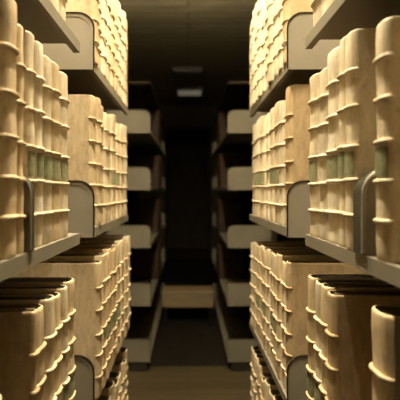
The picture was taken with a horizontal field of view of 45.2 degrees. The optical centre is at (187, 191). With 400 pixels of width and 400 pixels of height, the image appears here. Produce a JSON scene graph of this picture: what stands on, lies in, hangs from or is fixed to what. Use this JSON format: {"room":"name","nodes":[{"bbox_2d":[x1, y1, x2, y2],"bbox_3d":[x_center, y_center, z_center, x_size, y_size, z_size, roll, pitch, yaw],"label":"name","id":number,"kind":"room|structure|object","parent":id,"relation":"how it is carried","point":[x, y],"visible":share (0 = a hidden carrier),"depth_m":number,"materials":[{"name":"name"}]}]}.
{"room":"library archive stacks","nodes":[
{"label":"library archive stacks","id":0,"kind":"room"},
{"bbox_2d":[118,0,257,106],"bbox_3d":[0.000,-1.900,5.400,3.500,0.100,14.000,0,0,0],"label":"ceiling","id":1,"kind":"structure","parent":0,"point":[213,36],"depth_m":6.02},
{"bbox_2d":[172,67,201,76],"bbox_3d":[-0.010,-1.819,7.280,0.440,0.062,0.360,0,0,0],"label":"ceiling light","id":2,"kind":"object","parent":1,"relation":"attached to","point":[177,71],"visible":1,"depth_m":7.12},
{"bbox_2d":[174,71,200,76],"bbox_3d":[-0.010,-1.809,7.280,0.400,0.042,0.320,0,0,0],"label":"diffuser","id":3,"kind":"object","parent":2,"relation":"attached to","point":[176,73],"depth_m":7.24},
{"bbox_2d":[177,88,202,95],"bbox_3d":[0.030,-1.819,8.720,0.460,0.062,0.440,0,0,0],"label":"ceiling light","id":4,"kind":"object","parent":1,"relation":"attached to","point":[180,91],"visible":1,"depth_m":8.57,"materials":[{"name":"white"}]},
{"bbox_2d":[178,91,200,95],"bbox_3d":[0.030,-1.809,8.720,0.420,0.042,0.400,0,0,0],"label":"diffuser","id":5,"kind":"object","parent":4,"relation":"attached to","point":[180,93],"depth_m":8.71,"materials":[{"name":"white"}]},
{"bbox_2d":[167,131,208,247],"bbox_3d":[0.000,-0.205,12.450,3.700,3.290,0.100,0,0,0],"label":"wall","id":6,"kind":"structure","parent":0,"point":[187,151],"depth_m":12.40,"materials":[{"name":"paint"}]},
{"bbox_2d":[127,248,250,399],"bbox_3d":[0.000,1.488,5.400,3.500,0.103,14.000,0,0,0],"label":"floor","id":7,"kind":"structure","parent":0,"point":[187,338],"depth_m":4.22,"materials":[{"name":"brown wood"}]},
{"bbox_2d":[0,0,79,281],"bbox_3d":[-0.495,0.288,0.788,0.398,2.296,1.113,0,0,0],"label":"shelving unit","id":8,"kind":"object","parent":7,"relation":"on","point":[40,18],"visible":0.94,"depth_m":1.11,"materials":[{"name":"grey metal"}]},
{"bbox_2d":[0,0,19,259],"bbox_3d":[-0.446,-0.111,0.838,0.296,0.452,0.065,0,0,0],"label":"book","id":9,"kind":"object","parent":8,"relation":"on","point":[9,138],"visible":1,"depth_m":0.82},
{"bbox_2d":[0,309,39,399],"bbox_3d":[-0.434,0.450,0.930,0.293,0.440,0.032,0,0,0],"label":"book","id":10,"kind":"object","parent":8,"relation":"on","point":[19,352],"visible":1,"depth_m":0.91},
{"bbox_2d":[16,24,26,254],"bbox_3d":[-0.451,-0.097,0.892,0.298,0.424,0.032,0,0,0],"label":"book","id":11,"kind":"object","parent":8,"relation":"on","point":[20,67],"visible":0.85,"depth_m":0.88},
{"bbox_2d":[0,304,46,399],"bbox_3d":[-0.444,0.454,0.986,0.300,0.432,0.072,0,0,0],"label":"book","id":12,"kind":"object","parent":8,"relation":"on","point":[41,344],"visible":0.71,"depth_m":0.98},
{"bbox_2d":[0,295,56,399],"bbox_3d":[-0.440,0.451,1.055,0.299,0.438,0.058,0,0,0],"label":"book","id":13,"kind":"object","parent":8,"relation":"on","point":[48,301],"visible":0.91,"depth_m":1.04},
{"bbox_2d":[23,175,33,251],"bbox_3d":[-0.380,0.036,0.922,0.166,0.157,0.025,0,0,0],"label":"bookend","id":14,"kind":"object","parent":8,"relation":"on","point":[28,187],"visible":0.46,"depth_m":0.91,"materials":[{"name":"grey metal"}]},
{"bbox_2d":[23,30,36,216],"bbox_3d":[-0.450,-0.101,0.961,0.290,0.432,0.043,0,0,0],"label":"book","id":15,"kind":"object","parent":8,"relation":"on","point":[28,37],"visible":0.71,"depth_m":0.95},
{"bbox_2d":[0,292,62,399],"bbox_3d":[-0.440,0.455,1.119,0.291,0.430,0.062,0,0,0],"label":"book","id":16,"kind":"object","parent":8,"relation":"on","point":[58,356],"visible":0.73,"depth_m":1.11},
{"bbox_2d":[0,285,70,399],"bbox_3d":[-0.440,0.452,1.180,0.297,0.436,0.052,0,0,0],"label":"book","id":17,"kind":"object","parent":8,"relation":"on","point":[62,289],"visible":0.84,"depth_m":1.16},
{"bbox_2d":[0,277,75,399],"bbox_3d":[-0.444,0.449,1.249,0.300,0.441,0.078,0,0,0],"label":"book","id":18,"kind":"object","parent":8,"relation":"on","point":[69,282],"visible":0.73,"depth_m":1.24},
{"bbox_2d":[33,40,45,247],"bbox_3d":[-0.450,-0.099,1.010,0.295,0.428,0.047,0,0,0],"label":"book","id":19,"kind":"object","parent":8,"relation":"on","point":[38,68],"visible":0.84,"depth_m":0.99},
{"bbox_2d":[42,55,53,244],"bbox_3d":[-0.449,-0.092,1.070,0.293,0.414,0.066,0,0,0],"label":"book","id":20,"kind":"object","parent":8,"relation":"on","point":[48,90],"visible":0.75,"depth_m":1.05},
{"bbox_2d":[51,61,61,240],"bbox_3d":[-0.451,-0.095,1.143,0.293,0.420,0.071,0,0,0],"label":"book","id":21,"kind":"object","parent":8,"relation":"on","point":[55,107],"visible":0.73,"depth_m":1.13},
{"bbox_2d":[59,0,67,21],"bbox_3d":[-0.452,-0.640,1.212,0.292,0.440,0.061,0,0,0],"label":"book","id":22,"kind":"object","parent":8,"relation":"on","point":[62,3],"visible":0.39,"depth_m":1.20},
{"bbox_2d":[59,71,69,237],"bbox_3d":[-0.452,-0.092,1.216,0.300,0.414,0.068,0,0,0],"label":"book","id":23,"kind":"object","parent":8,"relation":"on","point":[63,80],"visible":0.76,"depth_m":1.20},
{"bbox_2d":[42,12,127,399],"bbox_3d":[-0.495,0.288,1.976,0.398,2.296,0.908,0,0,0],"label":"shelving unit","id":24,"kind":"object","parent":7,"relation":"on","point":[84,77],"visible":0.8,"depth_m":1.53,"materials":[{"name":"grey metal"}]},
{"bbox_2d":[11,260,102,398],"bbox_3d":[-0.428,0.450,1.580,0.296,0.440,0.065,0,0,0],"label":"book","id":25,"kind":"object","parent":24,"relation":"on","point":[87,274],"visible":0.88,"depth_m":1.55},
{"bbox_2d":[47,253,106,389],"bbox_3d":[-0.430,0.443,1.657,0.300,0.454,0.080,0,0,0],"label":"book","id":26,"kind":"object","parent":24,"relation":"on","point":[101,257],"visible":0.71,"depth_m":1.64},
{"bbox_2d":[67,95,96,224],"bbox_3d":[-0.449,-0.100,1.583,0.296,0.429,0.072,0,0,0],"label":"book","id":27,"kind":"object","parent":24,"relation":"on","point":[81,136],"visible":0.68,"depth_m":1.55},
{"bbox_2d":[66,0,99,65],"bbox_3d":[-0.441,-0.643,1.582,0.294,0.446,0.069,0,0,0],"label":"book","id":28,"kind":"object","parent":24,"relation":"on","point":[90,7],"visible":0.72,"depth_m":1.55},
{"bbox_2d":[62,252,110,379],"bbox_3d":[-0.426,0.445,1.734,0.291,0.450,0.065,0,0,0],"label":"book","id":29,"kind":"object","parent":24,"relation":"on","point":[108,277],"visible":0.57,"depth_m":1.72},
{"bbox_2d":[64,248,112,372],"bbox_3d":[-0.432,0.441,1.798,0.299,0.457,0.055,0,0,0],"label":"book","id":30,"kind":"object","parent":24,"relation":"on","point":[108,250],"visible":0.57,"depth_m":1.78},
{"bbox_2d":[72,246,117,357],"bbox_3d":[-0.432,0.447,1.942,0.292,0.446,0.077,0,0,0],"label":"book","id":31,"kind":"object","parent":24,"relation":"on","point":[116,268],"visible":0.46,"depth_m":1.95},
{"bbox_2d":[76,243,120,352],"bbox_3d":[-0.429,0.444,2.023,0.291,0.452,0.076,0,0,0],"label":"book","id":32,"kind":"object","parent":24,"relation":"on","point":[118,299],"visible":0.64,"depth_m":2.00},
{"bbox_2d":[95,97,102,225],"bbox_3d":[-0.441,-0.104,1.656,0.290,0.437,0.065,0,0,0],"label":"book","id":33,"kind":"object","parent":24,"relation":"on","point":[98,146],"visible":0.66,"depth_m":1.63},
{"bbox_2d":[97,0,101,70],"bbox_3d":[-0.446,-0.640,1.661,0.291,0.440,0.081,0,0,0],"label":"book","id":34,"kind":"object","parent":24,"relation":"on","point":[99,10],"visible":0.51,"depth_m":1.65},
{"bbox_2d":[80,240,123,346],"bbox_3d":[-0.425,0.440,2.093,0.290,0.459,0.056,0,0,0],"label":"book","id":35,"kind":"object","parent":24,"relation":"on","point":[120,242],"visible":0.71,"depth_m":2.08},
{"bbox_2d":[80,239,124,339],"bbox_3d":[-0.432,0.441,2.160,0.295,0.457,0.070,0,0,0],"label":"book","id":36,"kind":"object","parent":24,"relation":"on","point":[80,239],"visible":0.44,"depth_m":2.16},
{"bbox_2d":[101,106,104,223],"bbox_3d":[-0.451,-0.097,1.725,0.300,0.424,0.064,0,0,0],"label":"book","id":37,"kind":"object","parent":24,"relation":"on","point":[102,126],"visible":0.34,"depth_m":1.72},
{"bbox_2d":[100,0,107,77],"bbox_3d":[-0.442,-0.633,1.753,0.291,0.424,0.093,0,0,0],"label":"book","id":38,"kind":"object","parent":24,"relation":"on","point":[103,40],"visible":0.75,"depth_m":1.72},
{"bbox_2d":[80,235,130,328],"bbox_3d":[-0.432,0.442,2.365,0.301,0.455,0.085,0,0,0],"label":"book","id":39,"kind":"object","parent":24,"relation":"on","point":[125,237],"visible":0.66,"depth_m":2.34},
{"bbox_2d":[103,112,108,222],"bbox_3d":[-0.447,-0.090,1.795,0.300,0.410,0.067,0,0,0],"label":"book","id":40,"kind":"object","parent":24,"relation":"on","point":[105,115],"visible":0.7,"depth_m":1.77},
{"bbox_2d":[101,380,113,399],"bbox_3d":[-0.443,1.001,1.942,0.296,0.448,0.088,0,0,0],"label":"book","id":41,"kind":"object","parent":24,"relation":"on","point":[108,389],"visible":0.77,"depth_m":1.92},
{"bbox_2d":[106,0,111,82],"bbox_3d":[-0.444,-0.644,1.849,0.293,0.446,0.090,0,0,0],"label":"book","id":42,"kind":"object","parent":24,"relation":"on","point":[108,28],"visible":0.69,"depth_m":1.83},
{"bbox_2d":[107,116,111,221],"bbox_3d":[-0.449,-0.090,1.875,0.297,0.410,0.085,0,0,0],"label":"book","id":43,"kind":"object","parent":24,"relation":"on","point":[109,129],"visible":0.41,"depth_m":1.86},
{"bbox_2d":[108,114,114,219],"bbox_3d":[-0.447,-0.099,1.956,0.295,0.427,0.067,0,0,0],"label":"book","id":44,"kind":"object","parent":24,"relation":"on","point":[109,115],"visible":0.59,"depth_m":1.94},
{"bbox_2d":[110,0,114,88],"bbox_3d":[-0.443,-0.642,1.944,0.294,0.443,0.092,0,0,0],"label":"book","id":45,"kind":"object","parent":24,"relation":"on","point":[112,18],"visible":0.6,"depth_m":1.92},
{"bbox_2d":[111,248,115,365],"bbox_3d":[-0.430,0.446,1.865,0.300,0.448,0.069,0,0,0],"label":"book","id":46,"kind":"object","parent":24,"relation":"on","point":[113,270],"visible":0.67,"depth_m":1.85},
{"bbox_2d":[107,378,119,399],"bbox_3d":[-0.435,1.015,2.033,0.290,0.419,0.086,0,0,0],"label":"book","id":47,"kind":"object","parent":24,"relation":"on","point":[116,381],"visible":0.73,"depth_m":2.02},
{"bbox_2d":[111,114,116,218],"bbox_3d":[-0.449,-0.106,2.029,0.293,0.441,0.072,0,0,0],"label":"book","id":48,"kind":"object","parent":24,"relation":"on","point":[114,153],"visible":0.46,"depth_m":2.02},
{"bbox_2d":[109,371,121,399],"bbox_3d":[-0.439,1.015,2.119,0.294,0.419,0.078,0,0,0],"label":"book","id":49,"kind":"object","parent":24,"relation":"on","point":[113,374],"visible":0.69,"depth_m":2.12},
{"bbox_2d":[114,0,118,92],"bbox_3d":[-0.443,-0.629,2.034,0.298,0.417,0.080,0,0,0],"label":"book","id":50,"kind":"object","parent":24,"relation":"on","point":[116,28],"visible":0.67,"depth_m":2.01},
{"bbox_2d":[115,123,119,217],"bbox_3d":[-0.446,-0.092,2.110,0.293,0.414,0.082,0,0,0],"label":"book","id":51,"kind":"object","parent":24,"relation":"on","point":[117,140],"visible":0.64,"depth_m":2.09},
{"bbox_2d":[111,359,123,399],"bbox_3d":[-0.441,1.003,2.201,0.296,0.444,0.078,0,0,0],"label":"book","id":52,"kind":"object","parent":24,"relation":"on","point":[118,365],"visible":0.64,"depth_m":2.18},
{"bbox_2d":[117,1,121,97],"bbox_3d":[-0.445,-0.627,2.126,0.298,0.413,0.094,0,0,0],"label":"book","id":53,"kind":"object","parent":24,"relation":"on","point":[119,5],"visible":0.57,"depth_m":2.11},
{"bbox_2d":[119,126,123,216],"bbox_3d":[-0.440,-0.091,2.194,0.292,0.412,0.077,0,0,0],"label":"book","id":54,"kind":"object","parent":24,"relation":"on","point":[121,142],"visible":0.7,"depth_m":2.17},
{"bbox_2d":[120,9,123,100],"bbox_3d":[-0.445,-0.629,2.219,0.295,0.417,0.084,0,0,0],"label":"book","id":55,"kind":"object","parent":24,"relation":"on","point":[121,15],"visible":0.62,"depth_m":2.20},
{"bbox_2d":[116,347,127,399],"bbox_3d":[-0.439,0.999,2.353,0.290,0.451,0.089,0,0,0],"label":"book","id":56,"kind":"object","parent":24,"relation":"on","point":[122,354],"visible":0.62,"depth_m":2.34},
{"bbox_2d":[119,124,124,215],"bbox_3d":[-0.448,-0.102,2.283,0.298,0.434,0.091,0,0,0],"label":"book","id":57,"kind":"object","parent":24,"relation":"on","point":[121,125],"visible":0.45,"depth_m":2.27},
{"bbox_2d":[120,359,126,399],"bbox_3d":[-0.434,1.013,2.274,0.290,0.424,0.060,0,0,0],"label":"book","id":58,"kind":"object","parent":24,"relation":"on","point":[124,360],"visible":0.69,"depth_m":2.25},
{"bbox_2d":[123,11,126,104],"bbox_3d":[-0.442,-0.639,2.299,0.294,0.438,0.067,0,0,0],"label":"book","id":59,"kind":"object","parent":24,"relation":"on","point":[124,13],"visible":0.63,"depth_m":2.28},
{"bbox_2d":[124,240,127,337],"bbox_3d":[-0.428,0.447,2.229,0.298,0.446,0.060,0,0,0],"label":"book","id":60,"kind":"object","parent":24,"relation":"on","point":[125,241],"visible":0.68,"depth_m":2.21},
{"bbox_2d":[124,125,127,214],"bbox_3d":[-0.444,-0.106,2.370,0.294,0.441,0.075,0,0,0],"label":"book","id":61,"kind":"object","parent":24,"relation":"on","point":[125,127],"visible":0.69,"depth_m":2.35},
{"bbox_2d":[125,20,127,107],"bbox_3d":[-0.446,-0.637,2.377,0.298,0.433,0.081,0,0,0],"label":"book","id":62,"kind":"object","parent":24,"relation":"on","point":[126,42],"visible":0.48,"depth_m":2.36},
{"bbox_2d":[101,81,164,369],"bbox_3d":[-0.495,0.274,5.023,0.398,2.324,2.363,0,0,0],"label":"shelving unit","id":63,"kind":"object","parent":7,"relation":"on","point":[146,302],"visible":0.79,"depth_m":4.02,"materials":[{"name":"grey metal"}]},
{"bbox_2d":[133,199,158,232],"bbox_3d":[-0.430,0.246,4.977,0.265,0.345,0.085,0,0,0],"label":"book","id":64,"kind":"object","parent":63,"relation":"on","point":[145,211],"visible":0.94,"depth_m":4.93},
{"bbox_2d":[133,249,159,278],"bbox_3d":[-0.421,0.733,4.902,0.265,0.301,0.085,0,0,0],"label":"book","id":65,"kind":"object","parent":63,"relation":"on","point":[145,261],"visible":1,"depth_m":4.86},
{"bbox_2d":[135,158,159,187],"bbox_3d":[-0.420,-0.200,5.001,0.265,0.308,0.079,0,0,0],"label":"book","id":66,"kind":"object","parent":63,"relation":"on","point":[153,164],"visible":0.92,"depth_m":4.96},
{"bbox_2d":[147,110,160,143],"bbox_3d":[-0.417,-0.673,4.966,0.265,0.340,0.078,0,0,0],"label":"book","id":67,"kind":"object","parent":63,"relation":"on","point":[155,114],"visible":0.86,"depth_m":4.93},
{"bbox_2d":[162,286,213,324],"bbox_3d":[0.000,1.254,5.320,0.550,0.365,0.340,0,0,0],"label":"bench","id":68,"kind":"object","parent":7,"relation":"on","point":[173,296],"visible":1,"depth_m":5.15,"materials":[{"name":"brown wood"}]},
{"bbox_2d":[212,81,276,369],"bbox_3d":[0.512,0.274,5.024,0.398,2.324,2.363,0,0,0],"label":"shelving unit","id":69,"kind":"object","parent":7,"relation":"on","point":[231,297],"visible":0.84,"depth_m":4.09,"materials":[{"name":"grey metal"}]},
{"bbox_2d":[218,113,227,142],"bbox_3d":[0.438,-0.656,4.955,0.265,0.305,0.079,0,0,0],"label":"book","id":70,"kind":"object","parent":69,"relation":"on","point":[222,117],"visible":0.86,"depth_m":4.92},
{"bbox_2d":[217,200,242,232],"bbox_3d":[0.437,0.253,4.982,0.265,0.332,0.084,0,0,0],"label":"book","id":71,"kind":"object","parent":69,"relation":"on","point":[230,212],"visible":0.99,"depth_m":4.94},
{"bbox_2d":[217,244,243,278],"bbox_3d":[0.433,0.709,4.903,0.265,0.349,0.067,0,0,0],"label":"book","id":72,"kind":"object","parent":69,"relation":"on","point":[230,260],"visible":0.97,"depth_m":4.87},
{"bbox_2d":[219,153,244,186],"bbox_3d":[0.449,-0.221,4.908,0.265,0.350,0.076,0,0,0],"label":"book","id":73,"kind":"object","parent":69,"relation":"on","point":[227,160],"visible":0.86,"depth_m":4.87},
{"bbox_2d":[249,12,339,399],"bbox_3d":[0.512,0.288,2.011,0.398,2.296,0.978,0,0,0],"label":"shelving unit","id":74,"kind":"object","parent":7,"relation":"on","point":[302,64],"visible":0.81,"depth_m":1.52,"materials":[{"name":"grey metal"}]},
{"bbox_2d":[250,242,252,324],"bbox_3d":[0.460,0.464,2.440,0.292,0.411,0.076,0,0,0],"label":"book","id":75,"kind":"object","parent":74,"relation":"on","point":[251,255],"visible":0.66,"depth_m":2.42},
{"bbox_2d":[250,19,253,107],"bbox_3d":[0.456,-0.636,2.377,0.297,0.430,0.081,0,0,0],"label":"book","id":76,"kind":"object","parent":74,"relation":"on","point":[251,78],"visible":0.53,"depth_m":2.36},
{"bbox_2d":[251,9,255,104],"bbox_3d":[0.453,-0.644,2.299,0.296,0.447,0.067,0,0,0],"label":"book","id":77,"kind":"object","parent":74,"relation":"on","point":[253,12],"visible":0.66,"depth_m":2.28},
{"bbox_2d":[252,124,254,214],"bbox_3d":[0.468,-0.112,2.420,0.292,0.452,0.095,0,0,0],"label":"book","id":78,"kind":"object","parent":74,"relation":"on","point":[253,144],"visible":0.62,"depth_m":2.40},
{"bbox_2d":[253,123,256,215],"bbox_3d":[0.466,-0.108,2.329,0.295,0.446,0.079,0,0,0],"label":"book","id":79,"kind":"object","parent":74,"relation":"on","point":[255,126],"visible":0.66,"depth_m":2.31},
{"bbox_2d":[250,345,259,399],"bbox_3d":[0.464,1.007,2.423,0.296,0.436,0.090,0,0,0],"label":"book","id":80,"kind":"object","parent":74,"relation":"on","point":[256,347],"visible":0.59,"depth_m":2.42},
{"bbox_2d":[254,2,257,101],"bbox_3d":[0.456,-0.644,2.220,0.300,0.447,0.084,0,0,0],"label":"book","id":81,"kind":"object","parent":74,"relation":"on","point":[256,4],"visible":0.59,"depth_m":2.20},
{"bbox_2d":[256,119,259,216],"bbox_3d":[0.465,-0.112,2.247,0.294,0.454,0.076,0,0,0],"label":"book","id":82,"kind":"object","parent":74,"relation":"on","point":[258,120],"visible":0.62,"depth_m":2.22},
{"bbox_2d":[253,354,264,399],"bbox_3d":[0.458,1.000,2.266,0.298,0.450,0.063,0,0,0],"label":"book","id":83,"kind":"object","parent":74,"relation":"on","point":[258,357],"visible":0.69,"depth_m":2.25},
{"bbox_2d":[257,0,261,98],"bbox_3d":[0.453,-0.654,2.126,0.294,0.468,0.094,0,0,0],"label":"book","id":84,"kind":"object","parent":74,"relation":"on","point":[259,13],"visible":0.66,"depth_m":2.10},
{"bbox_2d":[257,245,261,338],"bbox_3d":[0.463,0.459,2.205,0.291,0.422,0.059,0,0,0],"label":"book","id":85,"kind":"object","parent":74,"relation":"on","point":[259,246],"visible":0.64,"depth_m":2.19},
{"bbox_2d":[255,244,264,333],"bbox_3d":[0.466,0.460,2.276,0.293,0.418,0.076,0,0,0],"label":"book","id":86,"kind":"object","parent":74,"relation":"on","point":[257,245],"visible":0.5,"depth_m":2.26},
{"bbox_2d":[256,361,269,399],"bbox_3d":[0.461,1.004,2.191,0.299,0.442,0.080,0,0,0],"label":"book","id":87,"kind":"object","parent":74,"relation":"on","point":[262,366],"visible":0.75,"depth_m":2.17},
{"bbox_2d":[259,115,266,216],"bbox_3d":[0.467,-0.113,2.167,0.293,0.455,0.076,0,0,0],"label":"book","id":88,"kind":"object","parent":74,"relation":"on","point":[261,117],"visible":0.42,"depth_m":2.15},
{"bbox_2d":[260,116,266,218],"bbox_3d":[0.463,-0.105,2.078,0.298,0.439,0.094,0,0,0],"label":"book","id":89,"kind":"object","parent":74,"relation":"on","point":[264,127],"visible":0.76,"depth_m":2.05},
{"bbox_2d":[261,0,265,93],"bbox_3d":[0.457,-0.630,2.035,0.291,0.420,0.080,0,0,0],"label":"book","id":90,"kind":"object","parent":74,"relation":"on","point":[263,28],"visible":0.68,"depth_m":2.01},
{"bbox_2d":[262,249,266,350],"bbox_3d":[0.465,0.458,2.050,0.294,0.424,0.079,0,0,0],"label":"book","id":91,"kind":"object","parent":74,"relation":"on","point":[264,282],"visible":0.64,"depth_m":2.03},
{"bbox_2d":[260,376,271,399],"bbox_3d":[0.460,1.012,2.048,0.299,0.425,0.066,0,0,0],"label":"book","id":92,"kind":"object","parent":74,"relation":"on","point":[263,378],"visible":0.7,"depth_m":2.03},
{"bbox_2d":[265,0,268,88],"bbox_3d":[0.463,-0.629,1.944,0.300,0.417,0.092,0,0,0],"label":"book","id":93,"kind":"object","parent":74,"relation":"on","point":[266,19],"visible":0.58,"depth_m":1.94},
{"bbox_2d":[265,113,269,219],"bbox_3d":[0.468,-0.104,1.984,0.294,0.438,0.086,0,0,0],"label":"book","id":94,"kind":"object","parent":74,"relation":"on","point":[267,134],"visible":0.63,"depth_m":1.96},
{"bbox_2d":[267,0,273,84],"bbox_3d":[0.456,-0.652,1.849,0.300,0.464,0.090,0,0,0],"label":"book","id":95,"kind":"object","parent":74,"relation":"on","point":[270,9],"visible":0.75,"depth_m":1.82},
{"bbox_2d":[264,377,276,399],"bbox_3d":[0.457,1.001,1.968,0.293,0.448,0.084,0,0,0],"label":"book","id":96,"kind":"object","parent":74,"relation":"on","point":[270,383],"visible":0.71,"depth_m":1.95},
{"bbox_2d":[269,107,274,221],"bbox_3d":[0.469,-0.106,1.884,0.297,0.442,0.104,0,0,0],"label":"book","id":97,"kind":"object","parent":74,"relation":"on","point":[272,111],"visible":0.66,"depth_m":1.86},
{"bbox_2d":[272,253,276,371],"bbox_3d":[0.468,0.452,1.806,0.298,0.434,0.082,0,0,0],"label":"book","id":98,"kind":"object","parent":74,"relation":"on","point":[274,293],"visible":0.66,"depth_m":1.79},
{"bbox_2d":[272,0,278,77],"bbox_3d":[0.456,-0.654,1.753,0.289,0.468,0.093,0,0,0],"label":"book","id":99,"kind":"object","parent":74,"relation":"on","point":[275,19],"visible":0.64,"depth_m":1.73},
{"bbox_2d":[273,100,282,223],"bbox_3d":[0.468,-0.107,1.774,0.297,0.444,0.106,0,0,0],"label":"book","id":100,"kind":"object","parent":74,"relation":"on","point":[276,114],"visible":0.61,"depth_m":1.75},
{"bbox_2d":[252,241,304,329],"bbox_3d":[0.461,0.458,2.358,0.292,0.424,0.079,0,0,0],"label":"book","id":101,"kind":"object","parent":74,"relation":"on","point":[255,243],"visible":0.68,"depth_m":2.34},
{"bbox_2d":[277,0,283,71],"bbox_3d":[0.456,-0.631,1.661,0.289,0.421,0.081,0,0,0],"label":"book","id":102,"kind":"object","parent":74,"relation":"on","point":[280,10],"visible":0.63,"depth_m":1.64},
{"bbox_2d":[277,100,285,224],"bbox_3d":[0.461,-0.101,1.680,0.292,0.430,0.075,0,0,0],"label":"book","id":103,"kind":"object","parent":74,"relation":"on","point":[282,105],"visible":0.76,"depth_m":1.65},
{"bbox_2d":[281,260,287,388],"bbox_3d":[0.471,0.455,1.654,0.300,0.428,0.079,0,0,0],"label":"book","id":104,"kind":"object","parent":74,"relation":"on","point":[283,282],"visible":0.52,"depth_m":1.64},
{"bbox_2d":[260,244,309,344],"bbox_3d":[0.472,0.453,2.132,0.301,0.432,0.077,0,0,0],"label":"book","id":105,"kind":"object","parent":74,"relation":"on","point":[265,246],"visible":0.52,"depth_m":2.12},
{"bbox_2d":[265,248,318,356],"bbox_3d":[0.470,0.452,1.970,0.301,0.436,0.071,0,0,0],"label":"book","id":106,"kind":"object","parent":74,"relation":"on","point":[269,250],"visible":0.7,"depth_m":1.95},
{"bbox_2d":[269,252,321,363],"bbox_3d":[0.469,0.454,1.891,0.292,0.430,0.079,0,0,0],"label":"book","id":107,"kind":"object","parent":74,"relation":"on","point":[271,289],"visible":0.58,"depth_m":1.88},
{"bbox_2d":[284,84,309,226],"bbox_3d":[0.467,-0.116,1.593,0.290,0.462,0.090,0,0,0],"label":"book","id":108,"kind":"object","parent":74,"relation":"on","point":[297,117],"visible":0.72,"depth_m":1.55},
{"bbox_2d":[281,0,312,65],"bbox_3d":[0.458,-0.635,1.582,0.296,0.430,0.069,0,0,0],"label":"book","id":109,"kind":"object","parent":74,"relation":"on","point":[290,7],"visible":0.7,"depth_m":1.55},
{"bbox_2d":[275,253,336,380],"bbox_3d":[0.464,0.447,1.729,0.297,0.446,0.063,0,0,0],"label":"book","id":110,"kind":"object","parent":74,"relation":"on","point":[281,257],"visible":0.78,"depth_m":1.71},
{"bbox_2d":[284,260,367,393],"bbox_3d":[0.467,0.449,1.579,0.296,0.441,0.063,0,0,0],"label":"book","id":111,"kind":"object","parent":74,"relation":"on","point":[297,272],"visible":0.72,"depth_m":1.55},
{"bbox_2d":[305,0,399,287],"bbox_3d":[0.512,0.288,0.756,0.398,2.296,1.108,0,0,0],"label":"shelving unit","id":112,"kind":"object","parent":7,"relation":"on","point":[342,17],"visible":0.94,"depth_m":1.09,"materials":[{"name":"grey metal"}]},
{"bbox_2d":[308,73,319,236],"bbox_3d":[0.464,-0.093,1.248,0.297,0.416,0.081,0,0,0],"label":"book","id":113,"kind":"object","parent":112,"relation":"on","point":[314,105],"visible":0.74,"depth_m":1.22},
{"bbox_2d":[311,0,321,26],"bbox_3d":[0.469,-0.640,1.242,0.295,0.440,0.081,0,0,0],"label":"book","id":114,"kind":"object","parent":112,"relation":"on","point":[316,5],"visible":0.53,"depth_m":1.23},
{"bbox_2d":[317,67,328,239],"bbox_3d":[0.467,-0.091,1.167,0.300,0.412,0.073,0,0,0],"label":"book","id":115,"kind":"object","parent":112,"relation":"on","point":[323,98],"visible":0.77,"depth_m":1.15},
{"bbox_2d":[325,47,339,243],"bbox_3d":[0.465,-0.101,1.082,0.299,0.432,0.088,0,0,0],"label":"book","id":116,"kind":"object","parent":112,"relation":"on","point":[332,86],"visible":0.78,"depth_m":1.06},
{"bbox_2d":[336,36,345,246],"bbox_3d":[0.464,-0.104,1.010,0.299,0.438,0.047,0,0,0],"label":"book","id":117,"kind":"object","parent":112,"relation":"on","point":[342,85],"visible":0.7,"depth_m":1.00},
{"bbox_2d":[306,274,380,399],"bbox_3d":[0.457,0.445,1.250,0.295,0.450,0.066,0,0,0],"label":"book","id":118,"kind":"object","parent":112,"relation":"on","point":[311,323],"visible":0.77,"depth_m":1.23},
{"bbox_2d":[313,280,387,399],"bbox_3d":[0.456,0.446,1.183,0.290,0.448,0.061,0,0,0],"label":"book","id":119,"kind":"object","parent":112,"relation":"on","point":[317,375],"visible":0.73,"depth_m":1.18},
{"bbox_2d":[319,283,399,399],"bbox_3d":[0.454,0.444,1.117,0.294,0.452,0.061,0,0,0],"label":"book","id":120,"kind":"object","parent":112,"relation":"on","point":[325,287],"visible":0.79,"depth_m":1.11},
{"bbox_2d":[343,28,376,250],"bbox_3d":[0.456,-0.100,0.953,0.290,0.430,0.060,0,0,0],"label":"book","id":121,"kind":"object","parent":112,"relation":"on","point":[359,74],"visible":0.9,"depth_m":0.93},
{"bbox_2d":[325,290,399,399],"bbox_3d":[0.449,0.446,1.054,0.292,0.448,0.059,0,0,0],"label":"book","id":122,"kind":"object","parent":112,"relation":"on","point":[349,330],"visible":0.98,"depth_m":1.02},
{"bbox_2d":[353,171,376,255],"bbox_3d":[0.396,0.035,0.889,0.168,0.159,0.059,0,0,0],"label":"bookend","id":123,"kind":"object","parent":112,"relation":"on","point":[364,192],"visible":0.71,"depth_m":0.86,"materials":[{"name":"grey metal"}]},
{"bbox_2d":[369,305,399,399],"bbox_3d":[0.457,0.435,0.807,0.292,0.470,0.086,0,0,0],"label":"book","id":124,"kind":"object","parent":112,"relation":"on","point":[385,319],"visible":1,"depth_m":0.78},
{"bbox_2d":[373,16,399,262],"bbox_3d":[0.463,-0.084,0.800,0.301,0.398,0.060,0,0,0],"label":"book","id":125,"kind":"object","parent":112,"relation":"on","point":[387,60],"visible":1,"depth_m":0.78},
{"bbox_2d":[138,107,239,248],"bbox_3d":[0.000,-0.205,10.460,3.500,3.290,0.120,0,0,0],"label":"wall","id":126,"kind":"structure","parent":0,"point":[172,116],"depth_m":10.40,"materials":[{"name":"paint"}]},
{"bbox_2d":[164,126,211,257],"bbox_3d":[0.000,0.010,10.450,1.020,2.860,0.140,0,0,0],"label":"trim","id":127,"kind":"structure","parent":126,"relation":"attached to","point":[166,128],"depth_m":10.38,"materials":[{"name":"brown metal"}]},
{"bbox_2d":[277,233,304,240],"bbox_3d":[1.800,-0.205,5.400,0.100,3.290,14.000,0,0,0],"label":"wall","id":128,"kind":"structure","parent":0,"point":[280,237],"depth_m":8.62,"materials":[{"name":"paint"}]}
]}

